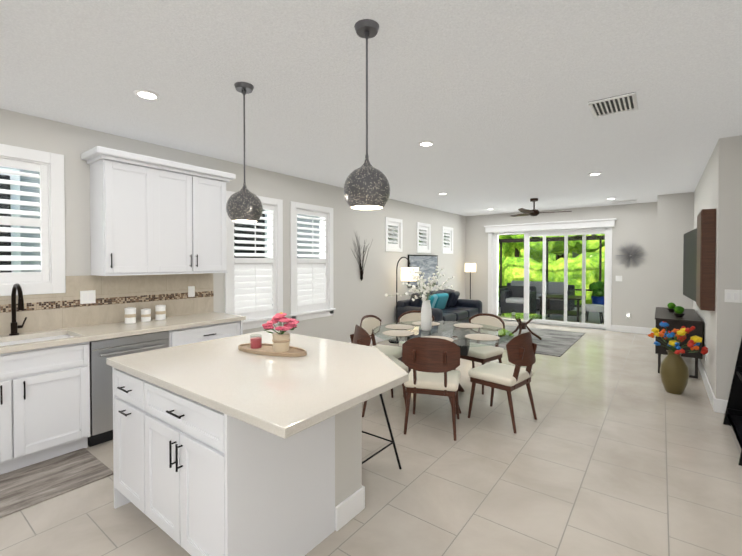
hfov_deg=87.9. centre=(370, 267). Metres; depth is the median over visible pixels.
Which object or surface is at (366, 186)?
pendant light
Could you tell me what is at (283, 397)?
island countertop
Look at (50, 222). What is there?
window shutter
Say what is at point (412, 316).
dining chair
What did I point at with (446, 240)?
window shutter
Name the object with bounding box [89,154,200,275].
upper cabinet
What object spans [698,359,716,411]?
baseboard
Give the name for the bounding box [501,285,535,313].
wicker chair
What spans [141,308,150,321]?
canister
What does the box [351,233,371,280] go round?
sculpture
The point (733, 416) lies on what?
ladder shelf
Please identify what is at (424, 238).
window shutter
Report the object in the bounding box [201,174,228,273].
upper cabinet
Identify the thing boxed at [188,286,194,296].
outlet
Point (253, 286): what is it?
window shutter
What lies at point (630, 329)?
baseboard
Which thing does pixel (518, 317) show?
coffee table
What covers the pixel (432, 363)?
dining chair
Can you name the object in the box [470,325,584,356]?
living room rug
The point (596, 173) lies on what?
recessed light
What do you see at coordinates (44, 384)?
kitchen cabinets
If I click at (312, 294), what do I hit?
window shutter
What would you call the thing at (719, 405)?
baseboard
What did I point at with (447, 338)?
placemat
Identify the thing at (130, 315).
canister
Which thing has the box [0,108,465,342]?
wall
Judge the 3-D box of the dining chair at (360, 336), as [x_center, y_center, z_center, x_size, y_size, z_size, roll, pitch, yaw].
[0.060,1.025,4.005,0.530,0.862,0.504,0,1,-17]
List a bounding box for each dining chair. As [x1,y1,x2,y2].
[350,324,407,416]
[360,315,407,397]
[398,310,433,373]
[402,337,459,440]
[454,313,505,394]
[468,332,536,432]
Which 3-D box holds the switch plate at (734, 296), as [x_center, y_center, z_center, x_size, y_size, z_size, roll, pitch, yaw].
[3.562,0.286,3.784,0.116,0.120,0.010,1,1,37]
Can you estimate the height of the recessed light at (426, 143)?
0.012 m
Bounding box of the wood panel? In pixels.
[696,209,715,310]
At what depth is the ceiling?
2.70 m
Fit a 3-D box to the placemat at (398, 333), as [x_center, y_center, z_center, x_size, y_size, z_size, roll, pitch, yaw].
[0.288,0.697,4.070,0.340,0.006,0.340,1,1,37]
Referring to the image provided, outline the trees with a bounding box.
[419,234,604,303]
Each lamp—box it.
[389,257,418,343]
[465,263,475,298]
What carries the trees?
on the lawn
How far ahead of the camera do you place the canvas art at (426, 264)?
8.58 m
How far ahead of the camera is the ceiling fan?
7.43 m
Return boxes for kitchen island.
[106,362,364,555]
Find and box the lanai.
[498,302,603,323]
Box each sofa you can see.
[395,289,481,337]
[499,281,574,310]
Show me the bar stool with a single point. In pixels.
(391, 435)
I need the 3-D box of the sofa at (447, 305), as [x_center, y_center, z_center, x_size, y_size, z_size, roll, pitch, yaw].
[1.517,0.953,8.195,0.950,0.885,2.250,1,1,37]
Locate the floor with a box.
[0,321,741,555]
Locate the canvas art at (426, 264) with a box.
[408,255,437,287]
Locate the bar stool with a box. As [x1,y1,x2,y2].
[362,393,401,468]
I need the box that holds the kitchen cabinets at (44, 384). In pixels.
[0,273,245,474]
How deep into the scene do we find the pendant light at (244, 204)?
2.63 m
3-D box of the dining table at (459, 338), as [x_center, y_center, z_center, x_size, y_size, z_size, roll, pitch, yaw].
[0.766,1.083,4.221,1.500,0.774,1.500,1,1,37]
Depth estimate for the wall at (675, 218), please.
6.98 m
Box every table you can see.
[373,321,513,413]
[498,313,547,339]
[538,294,581,321]
[655,307,702,378]
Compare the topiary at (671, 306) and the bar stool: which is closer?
the bar stool
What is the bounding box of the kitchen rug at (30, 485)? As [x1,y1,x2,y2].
[0,448,113,517]
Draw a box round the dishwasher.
[88,331,168,446]
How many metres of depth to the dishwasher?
3.16 m
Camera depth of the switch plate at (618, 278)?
8.31 m
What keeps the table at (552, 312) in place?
on the lanai
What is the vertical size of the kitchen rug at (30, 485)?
0.009 m
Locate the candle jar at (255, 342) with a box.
[250,334,261,348]
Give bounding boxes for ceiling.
[0,0,741,215]
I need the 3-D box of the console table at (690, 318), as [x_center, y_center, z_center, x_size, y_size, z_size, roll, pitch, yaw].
[4.501,1.055,5.681,0.497,0.752,1.594,1,1,37]
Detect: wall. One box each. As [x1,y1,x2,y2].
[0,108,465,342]
[465,202,656,327]
[656,192,693,308]
[693,135,741,399]
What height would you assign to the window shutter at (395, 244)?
0.660 m
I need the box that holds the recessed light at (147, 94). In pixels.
[133,89,160,99]
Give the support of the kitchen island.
on the floor
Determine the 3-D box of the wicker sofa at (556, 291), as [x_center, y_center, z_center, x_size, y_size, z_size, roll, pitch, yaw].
[5.211,0.899,12.144,2.050,0.882,0.855,1,1,37]
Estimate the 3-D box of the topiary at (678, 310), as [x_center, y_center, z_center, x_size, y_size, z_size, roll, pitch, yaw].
[4.236,0.608,5.293,0.124,0.150,0.124,1,1,37]
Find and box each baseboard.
[349,334,397,343]
[611,325,653,333]
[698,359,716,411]
[717,399,727,413]
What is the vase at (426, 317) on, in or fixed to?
on the dining table at (459, 338)
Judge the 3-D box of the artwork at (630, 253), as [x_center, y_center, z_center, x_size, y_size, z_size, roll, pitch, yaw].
[5.515,-0.255,8.162,0.603,0.604,0.060,1,1,37]
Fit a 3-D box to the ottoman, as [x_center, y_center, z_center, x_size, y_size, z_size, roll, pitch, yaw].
[5.522,1.156,9.529,0.570,0.448,0.570,1,1,37]
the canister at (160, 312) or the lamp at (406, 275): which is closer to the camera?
the canister at (160, 312)
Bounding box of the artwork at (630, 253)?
[614,242,645,268]
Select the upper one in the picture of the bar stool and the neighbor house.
the neighbor house
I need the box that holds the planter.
[589,281,603,304]
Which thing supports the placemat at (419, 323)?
on the dining table at (459, 338)
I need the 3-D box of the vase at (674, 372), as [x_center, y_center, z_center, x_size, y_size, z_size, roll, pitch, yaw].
[3.533,1.034,4.449,0.549,0.828,0.600,1,1,37]
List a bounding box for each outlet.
[80,290,95,303]
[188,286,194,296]
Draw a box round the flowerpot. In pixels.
[262,312,298,351]
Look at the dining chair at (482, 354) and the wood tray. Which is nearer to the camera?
the wood tray
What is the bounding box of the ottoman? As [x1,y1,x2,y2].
[581,304,603,322]
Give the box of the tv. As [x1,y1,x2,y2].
[683,228,696,301]
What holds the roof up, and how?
attached to the wall at (356, 299)
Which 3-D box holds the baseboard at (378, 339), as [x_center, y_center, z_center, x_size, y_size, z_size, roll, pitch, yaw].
[0.348,1.338,7.510,0.016,0.135,7.360,1,1,37]
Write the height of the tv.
0.930 m
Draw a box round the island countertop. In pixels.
[106,330,408,441]
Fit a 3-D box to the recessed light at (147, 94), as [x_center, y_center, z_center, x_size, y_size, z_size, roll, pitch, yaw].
[-1.641,-1.263,2.823,0.174,0.012,0.174,1,1,37]
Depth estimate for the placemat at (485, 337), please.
3.82 m
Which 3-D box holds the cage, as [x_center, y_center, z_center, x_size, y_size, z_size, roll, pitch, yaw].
[5.707,0.172,11.505,11.260,2.355,3.561,1,1,37]
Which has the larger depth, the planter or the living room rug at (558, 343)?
the planter
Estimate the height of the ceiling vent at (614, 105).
0.020 m
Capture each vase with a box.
[385,266,453,330]
[648,321,707,394]
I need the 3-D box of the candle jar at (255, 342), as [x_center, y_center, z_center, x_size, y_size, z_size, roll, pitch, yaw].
[-0.772,0.497,2.584,0.075,0.085,0.075,1,1,37]
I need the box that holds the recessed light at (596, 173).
[588,172,601,174]
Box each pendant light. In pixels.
[226,82,262,221]
[344,19,389,209]
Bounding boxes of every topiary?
[667,302,675,311]
[673,306,684,316]
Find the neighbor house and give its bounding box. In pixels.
[0,166,391,272]
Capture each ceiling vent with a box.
[588,92,637,117]
[611,199,637,202]
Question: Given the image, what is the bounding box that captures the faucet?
[9,283,26,334]
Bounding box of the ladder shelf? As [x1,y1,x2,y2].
[723,338,741,465]
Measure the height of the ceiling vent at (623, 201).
0.019 m
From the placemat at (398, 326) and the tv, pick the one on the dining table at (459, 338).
the placemat at (398, 326)
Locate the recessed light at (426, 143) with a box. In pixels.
[418,141,434,145]
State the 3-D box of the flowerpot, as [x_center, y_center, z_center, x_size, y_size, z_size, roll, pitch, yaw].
[-0.569,0.416,2.475,0.191,0.249,0.228,1,1,37]
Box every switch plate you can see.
[616,276,621,280]
[725,290,741,302]
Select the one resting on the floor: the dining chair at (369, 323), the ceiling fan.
the dining chair at (369, 323)
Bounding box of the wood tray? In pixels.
[238,343,306,356]
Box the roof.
[388,225,523,238]
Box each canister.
[124,307,135,323]
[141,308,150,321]
[155,305,165,319]
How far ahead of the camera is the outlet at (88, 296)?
3.55 m
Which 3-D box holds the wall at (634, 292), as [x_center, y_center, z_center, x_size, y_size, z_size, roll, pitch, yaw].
[4.283,0.011,9.258,4.170,2.740,0.200,1,1,37]
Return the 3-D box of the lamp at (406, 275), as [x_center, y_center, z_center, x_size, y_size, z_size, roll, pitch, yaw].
[0.639,0.602,7.382,0.382,1.611,0.703,1,1,37]
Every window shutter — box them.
[0,144,65,295]
[225,191,285,329]
[290,201,335,320]
[385,217,402,251]
[417,222,430,252]
[442,226,452,253]
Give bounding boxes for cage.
[498,234,604,306]
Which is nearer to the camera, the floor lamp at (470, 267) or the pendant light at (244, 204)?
the pendant light at (244, 204)
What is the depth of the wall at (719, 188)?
3.83 m
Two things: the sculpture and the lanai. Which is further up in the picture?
the sculpture
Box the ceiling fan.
[511,198,571,216]
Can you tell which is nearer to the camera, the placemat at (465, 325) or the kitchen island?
the kitchen island
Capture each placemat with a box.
[382,330,413,335]
[385,324,413,328]
[412,321,439,325]
[424,336,452,341]
[453,323,482,327]
[465,334,499,340]
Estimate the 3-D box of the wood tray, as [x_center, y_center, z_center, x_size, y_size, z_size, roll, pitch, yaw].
[-0.654,0.542,2.530,0.528,0.024,0.237,1,1,37]
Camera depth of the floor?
2.67 m
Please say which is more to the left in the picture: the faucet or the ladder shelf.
the faucet
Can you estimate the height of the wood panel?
1.060 m
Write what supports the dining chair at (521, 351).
on the floor

